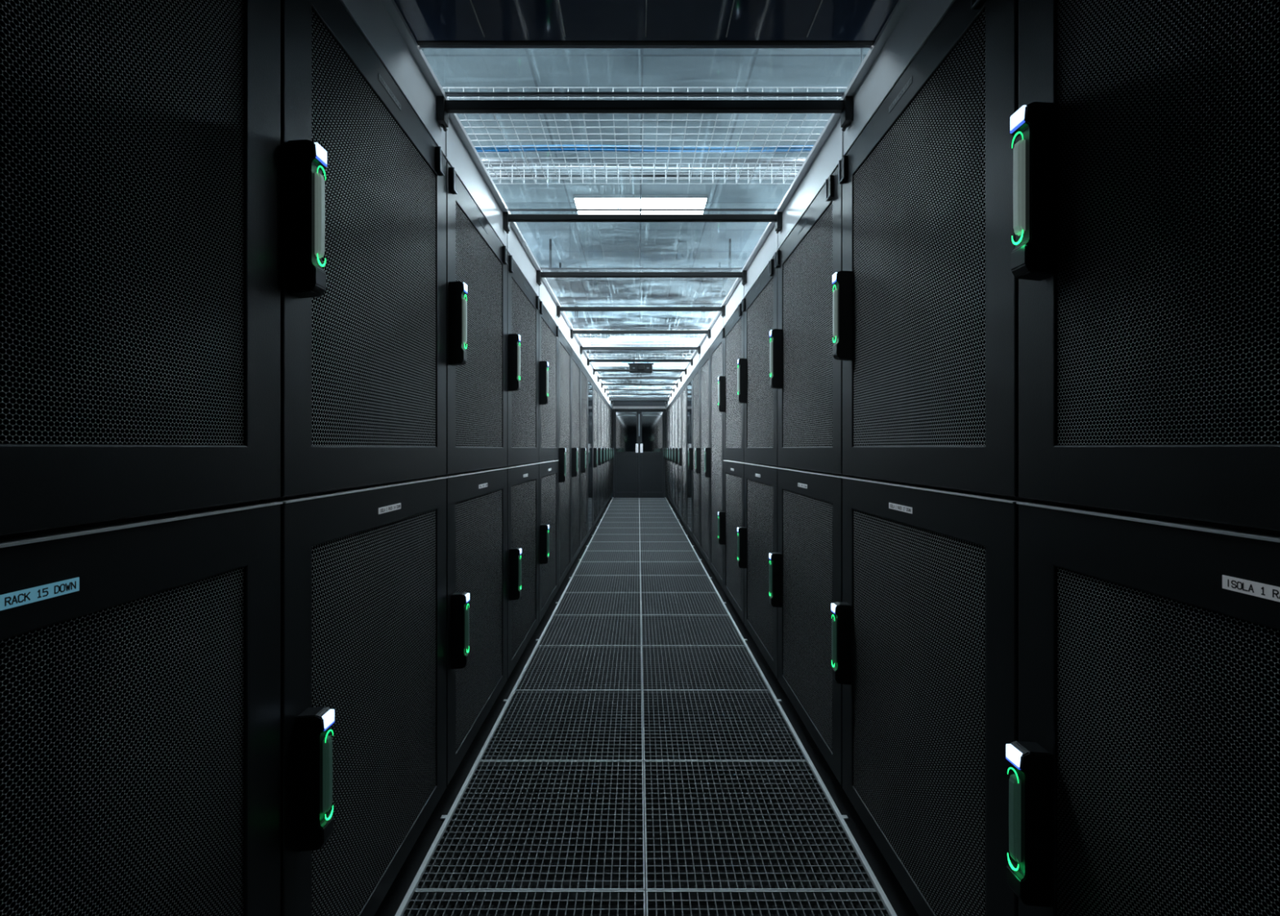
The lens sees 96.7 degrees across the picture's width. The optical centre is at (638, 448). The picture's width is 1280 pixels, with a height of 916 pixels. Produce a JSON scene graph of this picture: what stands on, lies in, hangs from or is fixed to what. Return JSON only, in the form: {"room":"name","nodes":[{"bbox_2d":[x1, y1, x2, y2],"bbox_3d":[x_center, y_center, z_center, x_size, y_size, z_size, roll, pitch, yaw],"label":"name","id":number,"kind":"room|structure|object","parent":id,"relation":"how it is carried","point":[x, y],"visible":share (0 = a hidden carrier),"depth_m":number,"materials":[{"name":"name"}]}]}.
{"room":"server room","nodes":[
{"label":"server room","id":0,"kind":"room"},
{"bbox_2d":[589,357,690,497],"bbox_3d":[0.018,-0.472,13.000,3.300,3.196,0.100,0,0,0],"label":"wall","id":1,"kind":"structure","parent":0,"point":[602,374],"depth_m":12.95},
{"bbox_2d":[339,0,613,409],"bbox_3d":[-0.579,-0.961,6.075,0.043,0.167,13.750,0,0,0],"label":"trim","id":2,"kind":"structure","parent":1,"relation":"attached to","point":[381,23],"depth_m":1.67,"materials":[{"name":"metal"}]},
{"bbox_2d":[509,210,775,268],"bbox_3d":[0.018,-1.026,2.850,1.184,0.012,0.796,0,0,0],"label":"roof panel","id":3,"kind":"object","parent":2,"relation":"on","point":[509,211],"visible":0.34,"depth_m":2.46,"materials":[{"name":"plastic"}]},
{"bbox_2d":[446,94,843,210],"bbox_3d":[0.018,-1.026,2.050,1.184,0.012,0.796,0,0,0],"label":"roof panel","id":4,"kind":"object","parent":2,"relation":"on","point":[509,209],"visible":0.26,"depth_m":2.44,"materials":[{"name":"plastic"}]},
{"bbox_2d":[419,45,871,94],"bbox_3d":[0.018,-1.026,1.550,1.184,0.012,0.196,0,0,0],"label":"roof panel","id":5,"kind":"object","parent":2,"relation":"on","point":[421,46],"visible":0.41,"depth_m":1.45,"materials":[{"name":"plastic"}]},
{"bbox_2d":[394,0,898,45],"bbox_3d":[0.018,-1.027,0.345,1.188,0.018,2.190,0,0,0],"label":"roof panel","id":6,"kind":"object","parent":2,"relation":"on","point":[430,22],"visible":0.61,"depth_m":1.36,"materials":[{"name":"glass"}]},
{"bbox_2d":[395,497,613,915],"bbox_3d":[-0.584,1.120,6.065,0.032,0.012,13.730,0,0,0],"label":"trim","id":7,"kind":"structure","parent":1,"relation":"attached to","point":[447,818],"depth_m":1.90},
{"bbox_2d":[614,408,639,497],"bbox_3d":[-0.266,0.116,12.946,0.562,2.020,0.109,0,0,0],"label":"door","id":8,"kind":"structure","parent":1,"relation":"in","point":[626,420],"depth_m":12.96,"materials":[{"name":"metal"}]},
{"bbox_2d":[613,406,665,497],"bbox_3d":[0.018,0.088,12.960,1.200,2.075,0.080,0,0,0],"label":"trim","id":9,"kind":"structure","parent":1,"relation":"attached to","point":[614,407],"depth_m":12.92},
{"bbox_2d":[592,368,686,374],"bbox_3d":[0.018,-0.972,7.255,1.194,0.076,0.051,0,0,0],"label":"crossbar","id":10,"kind":"object","parent":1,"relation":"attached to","point":[593,370],"visible":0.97,"depth_m":7.24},
{"bbox_2d":[597,376,681,382],"bbox_3d":[0.018,-0.972,8.056,1.194,0.076,0.051,0,0,0],"label":"crossbar","id":11,"kind":"object","parent":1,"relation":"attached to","point":[598,377],"visible":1,"depth_m":8.04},
{"bbox_2d":[600,382,678,388],"bbox_3d":[0.018,-0.972,8.855,1.194,0.076,0.051,0,0,0],"label":"crossbar","id":12,"kind":"object","parent":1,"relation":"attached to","point":[602,384],"visible":1,"depth_m":8.84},
{"bbox_2d":[579,346,700,354],"bbox_3d":[0.018,-0.972,5.655,1.194,0.076,0.051,0,0,0],"label":"crossbar","id":13,"kind":"object","parent":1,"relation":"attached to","point":[581,348],"visible":1,"depth_m":5.64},
{"bbox_2d":[586,359,693,365],"bbox_3d":[0.018,-0.972,6.455,1.194,0.076,0.051,0,0,0],"label":"crossbar","id":14,"kind":"object","parent":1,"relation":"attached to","point":[588,361],"visible":1,"depth_m":6.44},
{"bbox_2d":[627,358,653,373],"bbox_3d":[0.028,-0.938,6.445,0.290,0.165,0.080,0,0,0],"label":"sensor box","id":15,"kind":"object","parent":14,"relation":"hanging from","point":[633,367],"visible":1,"depth_m":6.42,"materials":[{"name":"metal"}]},
{"bbox_2d":[556,305,724,317],"bbox_3d":[0.018,-0.972,4.056,1.194,0.076,0.051,0,0,0],"label":"crossbar","id":16,"kind":"object","parent":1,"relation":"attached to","point":[559,308],"visible":1,"depth_m":4.04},
{"bbox_2d":[570,328,711,338],"bbox_3d":[0.018,-0.972,4.856,1.194,0.076,0.051,0,0,0],"label":"crossbar","id":17,"kind":"object","parent":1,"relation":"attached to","point":[572,331],"visible":1,"depth_m":4.84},
{"bbox_2d":[536,270,746,285],"bbox_3d":[0.018,-0.972,3.256,1.194,0.076,0.051,0,0,0],"label":"crossbar","id":18,"kind":"object","parent":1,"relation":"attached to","point":[540,274],"visible":1,"depth_m":3.24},
{"bbox_2d":[502,212,782,233],"bbox_3d":[0.018,-0.972,2.455,1.194,0.076,0.051,0,0,0],"label":"crossbar","id":19,"kind":"object","parent":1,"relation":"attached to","point":[508,218],"visible":1,"depth_m":2.44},
{"bbox_2d":[436,96,853,131],"bbox_3d":[0.018,-0.972,1.655,1.194,0.076,0.051,0,0,0],"label":"crossbar","id":20,"kind":"object","parent":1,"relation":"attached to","point":[444,107],"visible":1,"depth_m":1.64,"materials":[{"name":"metal"}]},
{"bbox_2d":[639,408,663,497],"bbox_3d":[0.302,0.116,12.946,0.562,2.020,0.109,0,0,0],"label":"door","id":21,"kind":"structure","parent":1,"relation":"in","point":[651,420],"depth_m":12.96,"materials":[{"name":"metal"}]},
{"bbox_2d":[665,497,897,915],"bbox_3d":[0.620,1.120,6.065,0.032,0.012,13.730,0,0,0],"label":"trim","id":22,"kind":"structure","parent":1,"relation":"attached to","point":[841,818],"depth_m":1.91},
{"bbox_2d":[664,0,955,409],"bbox_3d":[0.615,-0.961,6.075,0.043,0.167,13.750,0,0,0],"label":"trim","id":23,"kind":"structure","parent":1,"relation":"attached to","point":[910,24],"depth_m":1.67,"materials":[{"name":"metal"}]},
{"bbox_2d":[373,497,919,915],"bbox_3d":[0.018,1.351,6.125,3.500,0.450,13.850,0,0,0],"label":"floor","id":24,"kind":"structure","parent":0,"point":[900,901],"depth_m":2.02,"materials":[{"name":"metal"}]},
{"bbox_2d":[0,0,282,915],"bbox_3d":[-1.057,0.126,0.530,1.050,2.000,0.793,0,0,0],"label":"rack","id":25,"kind":"object","parent":24,"relation":"on","point":[140,140],"visible":1,"depth_m":0.67,"materials":[{"name":"black metal"}]},
{"bbox_2d":[259,0,447,915],"bbox_3d":[-1.057,0.126,1.330,1.050,2.000,0.793,0,0,0],"label":"rack","id":26,"kind":"object","parent":24,"relation":"on","point":[363,180],"visible":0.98,"depth_m":1.19,"materials":[{"name":"black metal"}]},
{"bbox_2d":[314,142,327,166],"bbox_3d":[-0.541,-0.495,0.960,0.017,0.026,0.031,0,0,0],"label":"light","id":27,"kind":"object","parent":26,"relation":"on","point":[320,153],"depth_m":0.96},
{"bbox_2d":[321,709,334,730],"bbox_3d":[-0.541,0.469,0.984,0.017,0.024,0.031,0,0,0],"label":"light","id":28,"kind":"object","parent":26,"relation":"on","point":[327,715],"depth_m":0.98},
{"bbox_2d":[435,161,507,786],"bbox_3d":[-1.057,0.126,2.130,1.050,2.000,0.793,0,0,0],"label":"rack","id":29,"kind":"object","parent":24,"relation":"on","point":[477,264],"visible":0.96,"depth_m":2.04,"materials":[{"name":"black metal"}]},
{"bbox_2d":[499,252,539,679],"bbox_3d":[-1.057,0.126,2.930,1.050,2.000,0.793,0,0,0],"label":"rack","id":30,"kind":"object","parent":24,"relation":"on","point":[522,303],"visible":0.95,"depth_m":2.85,"materials":[{"name":"black metal"}]},
{"bbox_2d":[402,890,644,915],"bbox_3d":[-0.282,1.141,1.150,0.597,0.030,0.597,0,0,0],"label":"panel","id":31,"kind":"object","parent":24,"relation":"on","point":[423,898],"visible":0.95,"depth_m":1.42,"materials":[{"name":"metal"}]},
{"bbox_2d":[415,760,644,890],"bbox_3d":[-0.282,1.141,1.750,0.597,0.030,0.597,0,0,0],"label":"panel","id":32,"kind":"object","parent":24,"relation":"on","point":[491,767],"visible":0.74,"depth_m":1.70,"materials":[{"name":"metal"}]},
{"bbox_2d":[533,299,559,623],"bbox_3d":[-1.057,0.126,3.730,1.050,2.000,0.793,0,0,0],"label":"rack","id":33,"kind":"object","parent":24,"relation":"on","point":[548,335],"visible":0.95,"depth_m":3.69,"materials":[{"name":"black metal"}]},
{"bbox_2d":[480,689,643,760],"bbox_3d":[-0.282,1.141,2.350,0.597,0.030,0.597,0,0,0],"label":"panel","id":34,"kind":"object","parent":24,"relation":"on","point":[526,708],"visible":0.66,"depth_m":2.32,"materials":[{"name":"metal"}]},
{"bbox_2d":[553,328,571,588],"bbox_3d":[-1.057,0.126,4.530,1.050,2.000,0.793,0,0,0],"label":"rack","id":35,"kind":"object","parent":24,"relation":"on","point":[564,459],"visible":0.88,"depth_m":4.46,"materials":[{"name":"black metal"}]},
{"bbox_2d":[571,348,580,565],"bbox_3d":[-1.057,0.126,5.330,1.050,2.000,0.793,0,0,0],"label":"rack","id":36,"kind":"object","parent":24,"relation":"on","point":[575,362],"visible":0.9,"depth_m":5.26,"materials":[{"name":"black metal"}]},
{"bbox_2d":[516,644,641,689],"bbox_3d":[-0.282,1.141,2.950,0.597,0.030,0.597,0,0,0],"label":"panel","id":37,"kind":"object","parent":24,"relation":"on","point":[552,667],"visible":0.73,"depth_m":2.92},
{"bbox_2d":[580,361,587,550],"bbox_3d":[-1.057,0.126,6.130,1.050,2.000,0.793,0,0,0],"label":"rack","id":38,"kind":"object","parent":24,"relation":"on","point":[584,373],"visible":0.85,"depth_m":6.04,"materials":[{"name":"black metal"}]},
{"bbox_2d":[539,614,641,644],"bbox_3d":[-0.282,1.141,3.550,0.597,0.030,0.597,0,0,0],"label":"panel","id":39,"kind":"object","parent":24,"relation":"on","point":[562,629],"visible":0.77,"depth_m":3.53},
{"bbox_2d":[587,373,593,537],"bbox_3d":[-1.082,0.126,6.930,1.000,2.000,0.793,0,0,0],"label":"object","id":40,"kind":"object","parent":24,"relation":"on","point":[590,382],"visible":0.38,"depth_m":6.97,"materials":[{"name":"black metal"}]},
{"bbox_2d":[593,381,597,526],"bbox_3d":[-1.057,0.126,7.730,1.050,2.000,0.793,0,0,0],"label":"rack","id":41,"kind":"object","parent":24,"relation":"on","point":[595,387],"visible":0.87,"depth_m":7.72,"materials":[{"name":"black metal"}]},
{"bbox_2d":[554,591,640,614],"bbox_3d":[-0.282,1.141,4.150,0.597,0.030,0.597,0,0,0],"label":"panel","id":42,"kind":"object","parent":24,"relation":"on","point":[572,602],"visible":0.72,"depth_m":4.12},
{"bbox_2d":[597,387,601,519],"bbox_3d":[-1.057,0.126,8.530,1.050,2.000,0.793,0,0,0],"label":"rack","id":43,"kind":"object","parent":24,"relation":"on","point":[599,393],"visible":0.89,"depth_m":8.53,"materials":[{"name":"black metal"}]},
{"bbox_2d":[565,574,640,591],"bbox_3d":[-0.282,1.141,4.750,0.597,0.030,0.597,0,0,0],"label":"panel","id":44,"kind":"object","parent":24,"relation":"on","point":[579,583],"visible":0.76,"depth_m":4.75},
{"bbox_2d":[601,393,604,512],"bbox_3d":[-1.057,0.126,9.330,1.050,2.000,0.793,0,0,0],"label":"rack","id":45,"kind":"object","parent":24,"relation":"on","point":[602,396],"visible":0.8,"depth_m":9.38,"materials":[{"name":"black metal"}]},
{"bbox_2d":[604,397,607,507],"bbox_3d":[-1.057,0.126,10.130,1.050,2.000,0.793,0,0,0],"label":"rack","id":46,"kind":"object","parent":24,"relation":"on","point":[605,400],"visible":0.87,"depth_m":10.07,"materials":[{"name":"black metal"}]},
{"bbox_2d":[574,561,639,574],"bbox_3d":[-0.282,1.141,5.350,0.597,0.030,0.597,0,0,0],"label":"panel","id":47,"kind":"object","parent":24,"relation":"on","point":[584,567],"visible":0.75,"depth_m":5.32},
{"bbox_2d":[607,402,609,502],"bbox_3d":[-1.057,0.126,10.930,1.050,2.000,0.793,0,0,0],"label":"rack","id":48,"kind":"object","parent":24,"relation":"on","point":[608,448],"visible":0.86,"depth_m":10.87,"materials":[{"name":"black metal"}]},
{"bbox_2d":[581,550,639,561],"bbox_3d":[-0.282,1.141,5.950,0.597,0.030,0.597,0,0,0],"label":"panel","id":49,"kind":"object","parent":24,"relation":"on","point":[590,555],"visible":0.77,"depth_m":5.92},
{"bbox_2d":[608,404,612,499],"bbox_3d":[-1.057,0.126,11.730,1.050,2.000,0.793,0,0,0],"label":"rack","id":50,"kind":"object","parent":24,"relation":"on","point":[610,407],"visible":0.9,"depth_m":11.82,"materials":[{"name":"black metal"}]},
{"bbox_2d":[611,408,613,494],"bbox_3d":[-1.057,0.126,12.530,1.050,2.000,0.793,0,0,0],"label":"rack","id":51,"kind":"object","parent":24,"relation":"on","point":[612,448],"visible":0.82,"depth_m":12.54,"materials":[{"name":"black metal"}]},
{"bbox_2d":[586,541,639,550],"bbox_3d":[-0.282,1.141,6.550,0.597,0.030,0.597,0,0,0],"label":"panel","id":52,"kind":"object","parent":24,"relation":"on","point":[594,545],"visible":0.78,"depth_m":6.58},
{"bbox_2d":[591,533,639,541],"bbox_3d":[-0.282,1.141,7.150,0.597,0.030,0.597,0,0,0],"label":"panel","id":53,"kind":"object","parent":24,"relation":"on","point":[597,537],"visible":0.75,"depth_m":7.17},
{"bbox_2d":[595,527,639,533],"bbox_3d":[-0.282,1.141,7.750,0.597,0.030,0.597,0,0,0],"label":"panel","id":54,"kind":"object","parent":24,"relation":"on","point":[600,530],"visible":0.78,"depth_m":7.75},
{"bbox_2d":[598,522,639,527],"bbox_3d":[-0.282,1.141,8.350,0.597,0.030,0.597,0,0,0],"label":"panel","id":55,"kind":"object","parent":24,"relation":"on","point":[602,524],"visible":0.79,"depth_m":8.32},
{"bbox_2d":[600,517,639,522],"bbox_3d":[-0.282,1.141,8.950,0.597,0.030,0.597,0,0,0],"label":"panel","id":56,"kind":"object","parent":24,"relation":"on","point":[604,519],"visible":0.78,"depth_m":8.87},
{"bbox_2d":[603,513,639,517],"bbox_3d":[-0.282,1.141,9.550,0.597,0.030,0.597,0,0,0],"label":"panel","id":57,"kind":"object","parent":24,"relation":"on","point":[606,515],"visible":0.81,"depth_m":9.52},
{"bbox_2d":[605,509,639,513],"bbox_3d":[-0.282,1.141,10.150,0.597,0.030,0.597,0,0,0],"label":"panel","id":58,"kind":"object","parent":24,"relation":"on","point":[608,511],"visible":0.83,"depth_m":10.12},
{"bbox_2d":[639,509,673,513],"bbox_3d":[0.318,1.141,10.150,0.597,0.030,0.597,0,0,0],"label":"panel","id":59,"kind":"object","parent":24,"relation":"on","point":[641,511],"visible":0.82,"depth_m":10.12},
{"bbox_2d":[639,513,675,517],"bbox_3d":[0.318,1.141,9.550,0.597,0.030,0.597,0,0,0],"label":"panel","id":60,"kind":"object","parent":24,"relation":"on","point":[641,515],"visible":0.82,"depth_m":9.52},
{"bbox_2d":[640,517,678,522],"bbox_3d":[0.318,1.141,8.950,0.597,0.030,0.597,0,0,0],"label":"panel","id":61,"kind":"object","parent":24,"relation":"on","point":[642,519],"visible":0.8,"depth_m":8.87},
{"bbox_2d":[640,522,680,527],"bbox_3d":[0.318,1.141,8.350,0.597,0.030,0.597,0,0,0],"label":"panel","id":62,"kind":"object","parent":24,"relation":"on","point":[642,524],"visible":0.76,"depth_m":8.32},
{"bbox_2d":[640,527,684,533],"bbox_3d":[0.318,1.141,7.750,0.597,0.030,0.597,0,0,0],"label":"panel","id":63,"kind":"object","parent":24,"relation":"on","point":[642,530],"visible":0.77,"depth_m":7.75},
{"bbox_2d":[640,533,688,541],"bbox_3d":[0.318,1.141,7.150,0.597,0.030,0.597,0,0,0],"label":"panel","id":64,"kind":"object","parent":24,"relation":"on","point":[643,537],"visible":0.77,"depth_m":7.17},
{"bbox_2d":[663,407,667,496],"bbox_3d":[1.093,0.126,12.530,1.050,2.000,0.793,0,0,0],"label":"rack","id":65,"kind":"object","parent":24,"relation":"on","point":[666,410],"visible":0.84,"depth_m":12.59,"materials":[{"name":"black metal"}]},
{"bbox_2d":[640,541,693,550],"bbox_3d":[0.318,1.141,6.550,0.597,0.030,0.597,0,0,0],"label":"panel","id":66,"kind":"object","parent":24,"relation":"on","point":[644,545],"visible":0.76,"depth_m":6.58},
{"bbox_2d":[665,404,669,498],"bbox_3d":[1.093,0.126,11.730,1.050,2.000,0.793,0,0,0],"label":"rack","id":67,"kind":"object","parent":24,"relation":"on","point":[666,450],"visible":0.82,"depth_m":11.90,"materials":[{"name":"black metal"}]},
{"bbox_2d":[640,550,698,561],"bbox_3d":[0.318,1.141,5.950,0.597,0.030,0.597,0,0,0],"label":"panel","id":68,"kind":"object","parent":24,"relation":"on","point":[645,555],"visible":0.8,"depth_m":5.92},
{"bbox_2d":[666,401,671,502],"bbox_3d":[1.093,0.126,10.930,1.050,2.000,0.793,0,0,0],"label":"rack","id":69,"kind":"object","parent":24,"relation":"on","point":[670,404],"visible":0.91,"depth_m":10.99,"materials":[{"name":"black metal"}]},
{"bbox_2d":[669,398,674,506],"bbox_3d":[1.093,0.126,10.130,1.050,2.000,0.793,0,0,0],"label":"rack","id":70,"kind":"object","parent":24,"relation":"on","point":[673,400],"visible":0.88,"depth_m":10.21,"materials":[{"name":"black metal"}]},
{"bbox_2d":[640,561,706,574],"bbox_3d":[0.318,1.141,5.350,0.597,0.030,0.597,0,0,0],"label":"panel","id":71,"kind":"object","parent":24,"relation":"on","point":[646,567],"visible":0.75,"depth_m":5.32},
{"bbox_2d":[671,393,677,512],"bbox_3d":[1.093,0.126,9.330,1.050,2.000,0.793,0,0,0],"label":"rack","id":72,"kind":"object","parent":24,"relation":"on","point":[676,396],"visible":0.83,"depth_m":9.54,"materials":[{"name":"black metal"}]},
{"bbox_2d":[640,574,715,591],"bbox_3d":[0.318,1.141,4.750,0.597,0.030,0.597,0,0,0],"label":"panel","id":73,"kind":"object","parent":24,"relation":"on","point":[649,583],"visible":0.73,"depth_m":4.75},
{"bbox_2d":[675,387,681,519],"bbox_3d":[1.093,0.126,8.530,1.050,2.000,0.793,0,0,0],"label":"rack","id":74,"kind":"object","parent":24,"relation":"on","point":[679,393],"visible":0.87,"depth_m":8.59,"materials":[{"name":"black metal"}]},
{"bbox_2d":[678,380,686,527],"bbox_3d":[1.093,0.126,7.730,1.050,2.000,0.793,0,0,0],"label":"rack","id":75,"kind":"object","parent":24,"relation":"on","point":[682,451],"visible":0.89,"depth_m":7.82,"materials":[{"name":"black metal"}]},
{"bbox_2d":[640,591,727,614],"bbox_3d":[0.318,1.141,4.150,0.597,0.030,0.597,0,0,0],"label":"panel","id":76,"kind":"object","parent":24,"relation":"on","point":[651,602],"visible":0.75,"depth_m":4.12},
{"bbox_2d":[686,373,692,537],"bbox_3d":[1.118,0.126,6.930,1.000,2.000,0.793,0,0,0],"label":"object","id":77,"kind":"object","parent":24,"relation":"on","point":[689,381],"visible":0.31,"depth_m":6.94,"materials":[{"name":"black metal"}]},
{"bbox_2d":[641,614,743,644],"bbox_3d":[0.318,1.141,3.550,0.597,0.030,0.597,0,0,0],"label":"panel","id":78,"kind":"object","parent":24,"relation":"on","point":[656,629],"visible":0.74,"depth_m":3.53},
{"bbox_2d":[688,362,699,549],"bbox_3d":[1.093,0.126,6.130,1.050,2.000,0.793,0,0,0],"label":"rack","id":79,"kind":"object","parent":24,"relation":"on","point":[695,373],"visible":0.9,"depth_m":6.20,"materials":[{"name":"black metal"}]},
{"bbox_2d":[695,347,710,566],"bbox_3d":[1.093,0.126,5.330,1.050,2.000,0.793,0,0,0],"label":"rack","id":80,"kind":"object","parent":24,"relation":"on","point":[704,363],"visible":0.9,"depth_m":5.36,"materials":[{"name":"black metal"}]},
{"bbox_2d":[641,644,768,689],"bbox_3d":[0.318,1.141,2.950,0.597,0.030,0.597,0,0,0],"label":"panel","id":81,"kind":"object","parent":24,"relation":"on","point":[664,667],"visible":0.78,"depth_m":2.92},
{"bbox_2d":[704,331,728,588],"bbox_3d":[1.093,0.126,4.530,1.050,2.000,0.793,0,0,0],"label":"rack","id":82,"kind":"object","parent":24,"relation":"on","point":[713,455],"visible":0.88,"depth_m":4.54,"materials":[{"name":"black metal"}]},
{"bbox_2d":[642,689,805,760],"bbox_3d":[0.318,1.141,2.350,0.597,0.030,0.597,0,0,0],"label":"panel","id":83,"kind":"object","parent":24,"relation":"on","point":[660,708],"visible":0.76,"depth_m":2.32,"materials":[{"name":"metal"}]},
{"bbox_2d":[717,302,750,623],"bbox_3d":[1.093,0.126,3.730,1.050,2.000,0.793,0,0,0],"label":"rack","id":84,"kind":"object","parent":24,"relation":"on","point":[732,517],"visible":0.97,"depth_m":3.75,"materials":[{"name":"black metal"}]},
{"bbox_2d":[644,760,875,890],"bbox_3d":[0.318,1.141,1.750,0.597,0.030,0.597,0,0,0],"label":"panel","id":85,"kind":"object","parent":24,"relation":"on","point":[765,767],"visible":0.83,"depth_m":1.70,"materials":[{"name":"metal"}]},
{"bbox_2d":[737,256,785,679],"bbox_3d":[1.093,0.126,2.930,1.050,2.000,0.793,0,0,0],"label":"rack","id":86,"kind":"object","parent":24,"relation":"on","point":[758,538],"visible":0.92,"depth_m":2.92,"materials":[{"name":"black metal"}]},
{"bbox_2d":[645,890,888,915],"bbox_3d":[0.318,1.141,1.150,0.597,0.030,0.597,0,0,0],"label":"panel","id":87,"kind":"object","parent":24,"relation":"on","point":[766,898],"visible":0.97,"depth_m":1.42,"materials":[{"name":"metal"}]},
{"bbox_2d":[768,166,853,786],"bbox_3d":[1.093,0.126,2.130,1.050,2.000,0.793,0,0,0],"label":"rack","id":88,"kind":"object","parent":24,"relation":"on","point":[806,571],"visible":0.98,"depth_m":2.04,"materials":[{"name":"black metal"}]},
{"bbox_2d":[831,0,1039,915],"bbox_3d":[1.093,0.126,1.330,1.050,2.000,0.793,0,0,0],"label":"rack","id":89,"kind":"object","parent":24,"relation":"on","point":[925,625],"visible":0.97,"depth_m":1.19,"materials":[{"name":"black metal"}]},
{"bbox_2d":[1005,0,1279,915],"bbox_3d":[1.093,0.126,0.530,1.050,2.000,0.793,0,0,0],"label":"rack","id":90,"kind":"object","parent":24,"relation":"on","point":[1144,779],"visible":1,"depth_m":0.70,"materials":[{"name":"black metal"}]},
{"bbox_2d":[1007,852,1018,871],"bbox_3d":[0.571,0.633,0.867,0.003,0.016,0.025,0,0,0],"label":"ring light","id":91,"kind":"object","parent":90,"relation":"attached to","point":[1013,865],"depth_m":0.87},
{"bbox_2d":[1007,767,1018,782],"bbox_3d":[0.571,0.495,0.867,0.002,0.016,0.025,0,0,0],"label":"ring light","id":92,"kind":"object","parent":90,"relation":"on","point":[1014,778],"depth_m":0.87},
{"bbox_2d":[1005,743,1022,769],"bbox_3d":[0.577,0.469,0.867,0.017,0.024,0.031,0,0,0],"label":"light","id":93,"kind":"object","parent":90,"relation":"on","point":[1014,752],"depth_m":0.86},
{"bbox_2d":[1011,230,1022,244],"bbox_3d":[0.571,-0.315,0.857,0.003,0.018,0.025,0,0,0],"label":"ring light","id":94,"kind":"object","parent":90,"relation":"attached to","point":[1019,233],"depth_m":0.86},
{"bbox_2d":[1011,131,1022,148],"bbox_3d":[0.571,-0.467,0.857,0.002,0.017,0.025,0,0,0],"label":"ring light","id":95,"kind":"object","parent":90,"relation":"on","point":[1018,135],"depth_m":0.86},
{"bbox_2d":[1009,105,1026,133],"bbox_3d":[0.577,-0.495,0.857,0.017,0.026,0.031,0,0,0],"label":"light","id":96,"kind":"object","parent":90,"relation":"on","point":[1018,119],"depth_m":0.85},
{"bbox_2d":[423,48,870,357],"bbox_3d":[0.018,-2.095,6.125,3.500,0.050,13.850,0,0,0],"label":"ceiling","id":97,"kind":"structure","parent":0,"point":[574,244],"depth_m":3.70,"materials":[{"name":"glass"}]},
{"bbox_2d":[573,194,639,213],"bbox_3d":[-0.256,-2.051,4.820,0.540,0.036,0.360,0,0,0],"label":"recessed light","id":98,"kind":"object","parent":97,"relation":"in","point":[582,201],"visible":0.63,"depth_m":4.70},
{"bbox_2d":[566,311,712,366],"bbox_3d":[0.018,-1.696,8.900,2.604,0.748,0.610,0,0,0],"label":"cable tray","id":99,"kind":"object","parent":97,"relation":"hanging from","point":[609,364],"visible":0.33,"depth_m":8.85,"materials":[{"name":"metal"}]},
{"bbox_2d":[592,346,686,368],"bbox_3d":[0.018,-1.843,11.600,3.240,0.454,0.820,0,0,0],"label":"air duct","id":100,"kind":"object","parent":97,"relation":"hanging from","point":[683,346],"visible":0.14,"depth_m":11.38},
{"bbox_2d":[578,338,701,346],"bbox_3d":[0.018,-1.696,7.150,2.604,0.748,0.610,0,0,0],"label":"cable tray","id":101,"kind":"object","parent":97,"relation":"hanging from","point":[625,342],"visible":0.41,"depth_m":7.35,"materials":[{"name":"metal"}]},
{"bbox_2d":[585,350,694,351],"bbox_3d":[0.018,-1.855,9.700,3.280,0.430,0.068,0,0,0],"label":"pipe","id":102,"kind":"object","parent":97,"relation":"hanging from","point":[585,350],"visible":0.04,"depth_m":9.67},
{"bbox_2d":[567,306,713,329],"bbox_3d":[0.018,-1.868,8.000,3.240,0.404,0.370,0,0,0],"label":"air duct","id":103,"kind":"object","parent":97,"relation":"hanging from","point":[575,322],"visible":0.38,"depth_m":7.83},
{"bbox_2d":[541,239,742,306],"bbox_3d":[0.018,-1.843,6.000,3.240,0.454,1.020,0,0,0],"label":"ceiling panel","id":104,"kind":"object","parent":97,"relation":"hanging from","point":[566,290],"visible":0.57,"depth_m":5.85,"materials":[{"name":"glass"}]},
{"bbox_2d":[421,48,862,184],"bbox_3d":[0.018,-1.696,2.550,2.604,0.748,0.610,0,0,0],"label":"cable tray","id":105,"kind":"object","parent":97,"relation":"hanging from","point":[422,49],"visible":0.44,"depth_m":2.55,"materials":[{"name":"metal"}]},
{"bbox_2d":[485,165,801,170],"bbox_3d":[0.018,-1.333,2.710,2.600,0.012,0.028,0,0,0],"label":"cable","id":106,"kind":"object","parent":105,"relation":"in","point":[571,166],"visible":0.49,"depth_m":2.70,"materials":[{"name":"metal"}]},
{"bbox_2d":[476,148,811,151],"bbox_3d":[0.018,-1.332,2.550,2.600,0.010,0.026,0,0,0],"label":"cable","id":107,"kind":"object","parent":105,"relation":"in","point":[553,149],"visible":0.54,"depth_m":2.54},
{"bbox_2d":[475,145,813,151],"bbox_3d":[0.018,-1.335,2.530,2.601,0.016,0.032,0,0,0],"label":"cable","id":108,"kind":"object","parent":105,"relation":"in","point":[687,148],"visible":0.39,"depth_m":2.53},
{"bbox_2d":[488,173,797,177],"bbox_3d":[0.018,-1.892,3.620,3.280,0.356,0.040,0,0,0],"label":"pipe","id":109,"kind":"object","parent":97,"relation":"hanging from","point":[491,175],"visible":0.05,"depth_m":3.60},
{"bbox_2d":[481,159,805,166],"bbox_3d":[0.018,-1.889,3.450,3.280,0.362,0.052,0,0,0],"label":"pipe","id":110,"kind":"object","parent":97,"relation":"hanging from","point":[484,161],"visible":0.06,"depth_m":3.43,"materials":[{"name":"metal"}]},
{"bbox_2d":[640,194,706,213],"bbox_3d":[0.292,-2.051,4.820,0.540,0.036,0.360,0,0,0],"label":"recessed light","id":111,"kind":"object","parent":97,"relation":"in","point":[647,201],"visible":0.66,"depth_m":4.70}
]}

